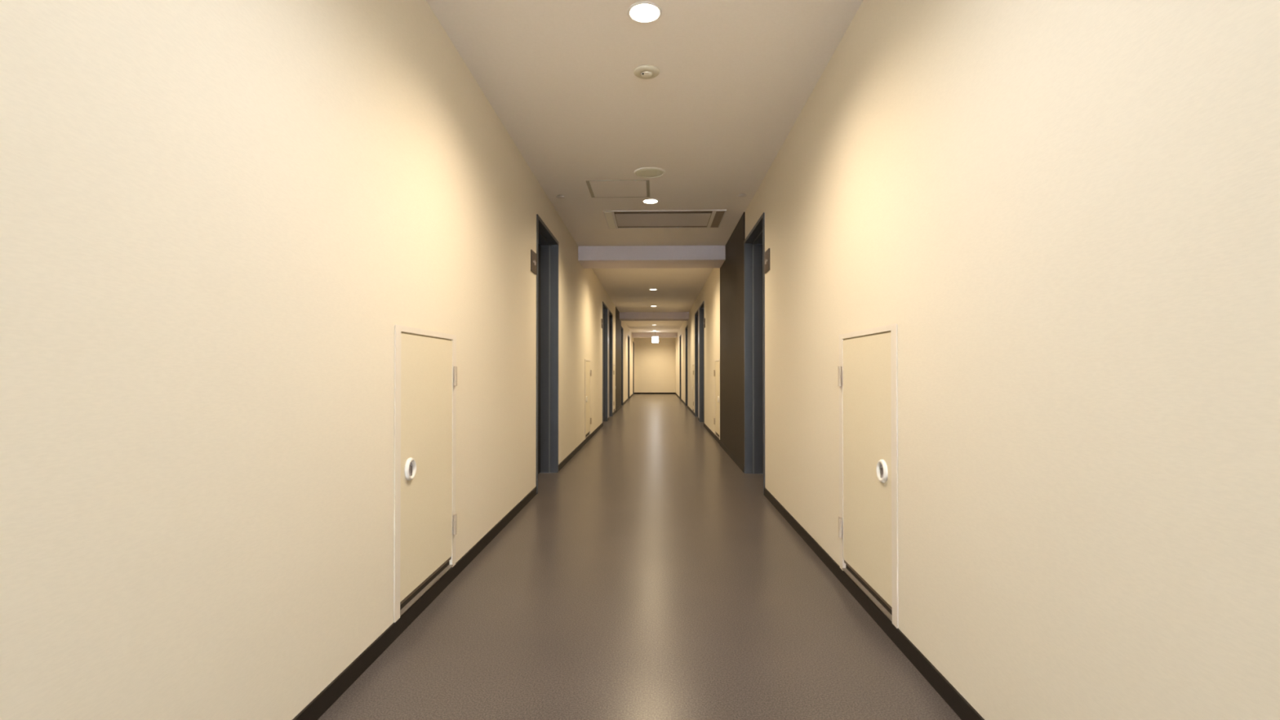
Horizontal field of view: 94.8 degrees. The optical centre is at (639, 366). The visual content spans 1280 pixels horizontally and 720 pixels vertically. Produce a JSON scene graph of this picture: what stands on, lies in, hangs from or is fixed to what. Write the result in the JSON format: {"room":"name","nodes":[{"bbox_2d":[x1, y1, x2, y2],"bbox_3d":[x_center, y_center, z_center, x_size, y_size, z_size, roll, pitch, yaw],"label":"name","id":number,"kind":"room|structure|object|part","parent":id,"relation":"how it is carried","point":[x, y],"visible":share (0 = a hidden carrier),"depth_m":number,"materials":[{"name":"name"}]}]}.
{"room":"building corridor","nodes":[
{"label":"building corridor","id":0,"kind":"room"},
{"bbox_2d":[0,0,634,719],"bbox_3d":[-0.767,-0.184,11.177,0.240,2.496,29.100,0,-1,2],"label":"wall","id":1,"kind":"structure","parent":0,"point":[220,220],"depth_m":1.32,"materials":[{"name":"beige paper"}]},
{"bbox_2d":[393,324,457,622],"bbox_3d":[-0.883,0.388,2.444,0.054,1.075,0.645,0,-1,2],"label":"access door","id":2,"kind":"structure","parent":1,"relation":"in","point":[425,525],"depth_m":2.38,"materials":[{"name":"paint"}]},
{"bbox_3d":[-0.875,0.392,2.246,0.014,0.086,0.086,0,0,2],"label":"ring pull","id":3,"kind":"part","parent":2,"relation":"part of","materials":[{"name":"metal"}]},
{"bbox_3d":[-0.889,0.915,2.439,0.034,0.006,0.555,0,0,2],"label":"sill","id":4,"kind":"part","parent":2,"relation":"part of","materials":[{"name":"metal"}]},
{"bbox_2d":[292,394,632,719],"bbox_3d":[-0.644,1.033,11.162,0.007,0.061,28.700,0,-1,2],"label":"baseboard","id":5,"kind":"structure","parent":1,"relation":"attached to","point":[333,691],"depth_m":2.16,"materials":[{"name":"brown plastic"}]},
{"bbox_2d":[530,249,536,275],"bbox_3d":[-0.819,-0.803,4.536,0.012,0.162,0.180,0,-1,2],"label":"room sign","id":6,"kind":"object","parent":1,"relation":"attached to","point":[533,255],"visible":1,"depth_m":4.50,"materials":[{"name":"brown metal"}]},
{"bbox_2d":[536,213,558,493],"bbox_3d":[-0.923,-0.097,5.162,0.250,2.215,1.011,0,-1,2],"label":"door","id":7,"kind":"structure","parent":1,"relation":"in","point":[547,245],"depth_m":5.63,"materials":[{"name":"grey metal"}]},
{"bbox_2d":[584,359,591,439],"bbox_3d":[-0.731,0.438,8.171,0.054,1.075,0.645,0,-1,2],"label":"access door","id":8,"kind":"structure","parent":1,"relation":"in","point":[588,420],"depth_m":8.20,"materials":[{"name":"paint"}]},
{"bbox_3d":[-0.737,0.425,8.172,0.028,0.992,0.552,0,0,2],"label":"door","id":9,"kind":"part","parent":8,"relation":"part of","materials":[{"name":"beige laminate"}]},
{"bbox_2d":[602,301,607,426],"bbox_3d":[-0.769,-0.046,10.945,0.250,2.215,1.001,0,-1,2],"label":"door","id":10,"kind":"structure","parent":1,"relation":"in","point":[604,306],"depth_m":11.41,"materials":[{"name":"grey metal"}]},
{"bbox_2d":[607,307,608,417],"bbox_3d":[-0.626,-0.071,11.622,0.005,2.153,0.358,0,-1,2],"label":"trim","id":11,"kind":"structure","parent":1,"relation":"attached to","point":[607,308],"depth_m":11.46,"materials":[{"name":"grey metal"}]},
{"bbox_2d":[608,310,612,416],"bbox_3d":[-0.733,-0.034,12.290,0.250,2.215,0.971,0,-1,2],"label":"door","id":12,"kind":"structure","parent":1,"relation":"in","point":[610,312],"depth_m":12.74,"materials":[{"name":"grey metal"}]},
{"bbox_2d":[613,364,615,412],"bbox_3d":[-0.592,0.483,13.389,0.054,1.075,0.645,0,-1,2],"label":"access door","id":13,"kind":"structure","parent":1,"relation":"in","point":[614,365],"depth_m":13.37,"materials":[{"name":"paint"}]},
{"bbox_3d":[-0.598,0.471,13.390,0.028,0.992,0.552,0,0,2],"label":"door","id":14,"kind":"part","parent":13,"relation":"part of","materials":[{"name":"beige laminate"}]},
{"bbox_2d":[615,306,621,413],"bbox_3d":[-0.541,-0.152,14.871,0.015,2.496,2.098,0,-1,2],"label":"wall panel","id":15,"kind":"object","parent":1,"relation":"attached to","point":[618,322],"visible":0.86,"depth_m":14.74,"materials":[{"name":"brown wood"}]},
{"bbox_2d":[621,326,622,405],"bbox_3d":[-0.623,0.002,16.423,0.250,2.215,1.001,0,-1,2],"label":"door","id":16,"kind":"structure","parent":1,"relation":"in","point":[621,326],"depth_m":16.89,"materials":[{"name":"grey metal"}]},
{"bbox_2d":[627,334,629,399],"bbox_3d":[-0.513,0.038,20.546,0.250,2.215,1.051,0,-1,2],"label":"door","id":17,"kind":"structure","parent":1,"relation":"in","point":[628,335],"depth_m":20.03,"materials":[{"name":"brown wood"}]},
{"bbox_2d":[632,341,634,395],"bbox_3d":[-0.398,0.075,24.845,0.250,2.215,0.951,0,-1,2],"label":"door","id":18,"kind":"structure","parent":1,"relation":"in","point":[633,341],"depth_m":24.38,"materials":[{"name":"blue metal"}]},
{"bbox_2d":[317,394,961,719],"bbox_3d":[0.252,1.138,11.138,2.880,0.150,29.100,0,-1,2],"label":"floor","id":19,"kind":"structure","parent":0,"point":[650,575],"depth_m":2.31,"materials":[{"name":"laminate"}]},
{"bbox_2d":[426,0,862,333],"bbox_3d":[0.252,-1.508,11.161,2.880,0.150,29.100,0,-1,2],"label":"ceiling","id":20,"kind":"structure","parent":0,"point":[735,77],"depth_m":3.23,"materials":[{"name":"paint"}]},
{"bbox_2d":[555,195,564,198],"bbox_3d":[-0.694,-1.479,5.123,0.076,0.012,0.076,0,-1,2],"label":"sprinkler cover","id":21,"kind":"object","parent":20,"relation":"attached to","point":[557,196],"visible":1,"depth_m":5.12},
{"bbox_2d":[585,179,649,197],"bbox_3d":[-0.174,-1.485,4.925,0.510,0.004,0.450,0,-1,2],"label":"ceiling hatch","id":22,"kind":"object","parent":20,"relation":"attached to","point":[601,188],"visible":1,"depth_m":4.92,"materials":[{"name":"paint"}]},
{"bbox_2d":[627,1,662,22],"bbox_3d":[0.020,-1.504,2.504,0.148,0.008,0.148,0,-1,2],"label":"recessed light","id":23,"kind":"object","parent":20,"relation":"in","point":[641,11],"visible":1,"depth_m":2.49,"materials":[{"name":"white"}]},
{"bbox_2d":[633,64,659,79],"bbox_3d":[0.034,-1.492,2.998,0.132,0.024,0.132,0,-1,2],"label":"smoke detector","id":24,"kind":"object","parent":20,"relation":"attached to","point":[644,72],"visible":1,"depth_m":2.98,"materials":[{"name":"white plastic"}]},
{"bbox_2d":[634,166,665,177],"bbox_3d":[0.074,-1.486,4.513,0.240,0.009,0.240,0,-1,2],"label":"ceiling speaker","id":25,"kind":"object","parent":20,"relation":"attached to","point":[649,171],"visible":1,"depth_m":4.50,"materials":[{"name":"plastic"}]},
{"bbox_2d":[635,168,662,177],"bbox_3d":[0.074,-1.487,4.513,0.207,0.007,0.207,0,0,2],"label":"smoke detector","id":26,"kind":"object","parent":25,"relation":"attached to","point":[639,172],"depth_m":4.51,"materials":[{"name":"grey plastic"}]},
{"bbox_2d":[642,198,658,204],"bbox_3d":[0.094,-1.480,5.272,0.148,0.008,0.148,0,-1,2],"label":"recessed light","id":27,"kind":"object","parent":20,"relation":"in","point":[649,201],"visible":1,"depth_m":5.25,"materials":[{"name":"white"}]},
{"bbox_2d":[577,245,725,268],"bbox_3d":[0.153,-1.378,7.431,1.800,0.174,0.560,0,-1,2],"label":"beam","id":28,"kind":"structure","parent":20,"relation":"attached to","point":[609,256],"depth_m":7.16,"materials":[{"name":"paint"}]},
{"bbox_2d":[619,311,688,320],"bbox_3d":[0.365,-1.309,15.383,1.800,0.174,0.550,0,-1,2],"label":"beam","id":29,"kind":"structure","parent":20,"relation":"attached to","point":[624,316],"depth_m":15.11,"materials":[{"name":"paint"}]},
{"bbox_2d":[631,332,677,337],"bbox_3d":[0.577,-1.240,23.330,1.800,0.174,0.550,0,-1,2],"label":"beam","id":30,"kind":"structure","parent":20,"relation":"attached to","point":[661,335],"depth_m":23.05,"materials":[{"name":"paint"}]},
{"bbox_2d":[652,332,658,342],"bbox_3d":[0.590,-1.124,22.761,0.256,0.415,0.085,0,-1,2],"label":"exit sign","id":31,"kind":"object","parent":20,"relation":"hanging from","point":[655,339],"visible":1,"depth_m":22.75,"materials":[{"name":"white"}]},
{"bbox_2d":[603,209,726,228],"bbox_3d":[0.242,-1.473,5.909,1.170,0.010,0.670,0,-1,2],"label":"air conditioner","id":32,"kind":"object","parent":20,"relation":"attached to","point":[673,218],"visible":1,"depth_m":5.88,"materials":[{"name":"plastic"}]},
{"bbox_3d":[0.229,-1.474,5.923,0.930,0.003,0.493,0,0,2],"label":"intake panel","id":33,"kind":"part","parent":32,"relation":"part of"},
{"bbox_2d":[710,211,724,227],"bbox_3d":[0.774,-1.471,5.894,0.081,0.002,0.620,0,-1,2],"label":"air vent","id":34,"kind":"object","parent":32,"relation":"attached to","point":[717,217],"depth_m":5.87,"materials":[{"name":"white metal"}]},
{"bbox_2d":[737,193,746,196],"bbox_3d":[0.885,-1.480,5.081,0.076,0.012,0.076,0,-1,2],"label":"sprinkler cover","id":35,"kind":"object","parent":20,"relation":"attached to","point":[741,194],"visible":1,"depth_m":5.07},
{"bbox_2d":[634,337,675,392],"bbox_3d":[0.637,-0.059,25.594,1.800,2.496,0.200,0,-1,2],"label":"wall","id":36,"kind":"structure","parent":0,"point":[654,362],"depth_m":25.50,"materials":[{"name":"beige paper"}]},
{"bbox_2d":[634,392,675,394],"bbox_3d":[0.634,1.158,25.480,1.786,0.061,0.007,0,-1,2],"label":"baseboard","id":37,"kind":"structure","parent":36,"relation":"attached to","point":[634,393],"depth_m":25.48,"materials":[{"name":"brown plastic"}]},
{"bbox_2d":[675,0,1279,719],"bbox_3d":[1.272,-0.185,11.122,0.240,2.496,29.100,0,-1,2],"label":"wall","id":38,"kind":"structure","parent":0,"point":[1064,215],"depth_m":1.25,"materials":[{"name":"beige paper"}]},
{"bbox_2d":[679,335,680,399],"bbox_3d":[1.510,0.035,20.242,0.250,2.215,1.051,0,-1,2],"label":"door","id":39,"kind":"structure","parent":38,"relation":"in","point":[680,335],"depth_m":20.74,"materials":[{"name":"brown wood"}]},
{"bbox_2d":[685,325,687,405],"bbox_3d":[1.403,0.000,16.219,0.250,2.215,1.001,0,-1,2],"label":"door","id":40,"kind":"structure","parent":38,"relation":"in","point":[686,326],"depth_m":16.69,"materials":[{"name":"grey metal"}]},
{"bbox_2d":[692,364,694,412],"bbox_3d":[1.214,0.483,13.341,0.054,1.075,0.645,0,-1,2],"label":"access door","id":41,"kind":"structure","parent":38,"relation":"in","point":[693,372],"depth_m":13.25,"materials":[{"name":"paint"}]},
{"bbox_3d":[1.221,0.470,13.341,0.028,0.992,0.552,0,0,2],"label":"door","id":42,"kind":"part","parent":41,"relation":"part of","materials":[{"name":"beige laminate"}]},
{"bbox_2d":[694,309,697,416],"bbox_3d":[1.295,-0.035,12.191,0.250,2.215,0.961,0,-1,2],"label":"door","id":43,"kind":"structure","parent":38,"relation":"in","point":[696,312],"depth_m":12.64,"materials":[{"name":"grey metal"}]},
{"bbox_2d":[697,306,699,417],"bbox_3d":[1.153,-0.072,11.534,0.005,2.153,0.358,0,-1,2],"label":"trim","id":44,"kind":"structure","parent":38,"relation":"attached to","point":[699,307],"depth_m":11.40,"materials":[{"name":"grey metal"}]},
{"bbox_2d":[699,300,704,422],"bbox_3d":[1.260,-0.047,10.851,0.250,2.215,1.001,0,-1,2],"label":"door","id":45,"kind":"structure","parent":38,"relation":"in","point":[702,306],"depth_m":11.32,"materials":[{"name":"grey metal"}]},
{"bbox_2d":[713,359,719,439],"bbox_3d":[1.075,0.437,8.123,0.054,1.075,0.645,0,-1,2],"label":"access door","id":46,"kind":"structure","parent":38,"relation":"in","point":[717,371],"depth_m":8.14,"materials":[{"name":"paint"}]},
{"bbox_3d":[1.082,0.425,8.123,0.028,0.992,0.552,0,0,2],"label":"door","id":47,"kind":"part","parent":46,"relation":"part of","materials":[{"name":"beige laminate"}]},
{"bbox_2d":[720,212,745,472],"bbox_3d":[1.026,-0.224,6.676,0.015,2.496,2.113,0,-1,2],"label":"wall panel","id":48,"kind":"object","parent":38,"relation":"attached to","point":[731,271],"visible":0.93,"depth_m":6.39,"materials":[{"name":"brown wood"}]},
{"bbox_2d":[743,212,764,494],"bbox_3d":[1.107,-0.097,5.108,0.250,2.215,1.011,0,-1,2],"label":"door","id":49,"kind":"structure","parent":38,"relation":"in","point":[754,242],"depth_m":5.58,"materials":[{"name":"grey metal"}]},
{"bbox_2d":[764,248,769,273],"bbox_3d":[0.969,-0.804,4.488,0.012,0.162,0.180,0,-1,2],"label":"room sign","id":50,"kind":"object","parent":38,"relation":"attached to","point":[766,255],"visible":1,"depth_m":4.47,"materials":[{"name":"brown metal"}]},
{"bbox_2d":[675,392,984,719],"bbox_3d":[1.148,1.032,11.115,0.007,0.061,28.700,0,-1,2],"label":"baseboard","id":51,"kind":"structure","parent":38,"relation":"attached to","point":[957,702],"depth_m":2.12,"materials":[{"name":"brown plastic"}]},
{"bbox_2d":[838,323,898,628],"bbox_3d":[0.922,0.387,2.396,0.054,1.075,0.645,0,-1,2],"label":"access door","id":52,"kind":"structure","parent":38,"relation":"in","point":[868,520],"depth_m":2.33,"materials":[{"name":"paint"}]},
{"bbox_3d":[0.928,0.915,2.391,0.034,0.006,0.555,0,0,2],"label":"sill","id":53,"kind":"part","parent":52,"relation":"part of","materials":[{"name":"metal"}]},
{"bbox_3d":[0.903,0.391,2.198,0.014,0.086,0.086,0,0,2],"label":"ring pull","id":54,"kind":"part","parent":52,"relation":"part of","materials":[{"name":"metal"}]}
]}

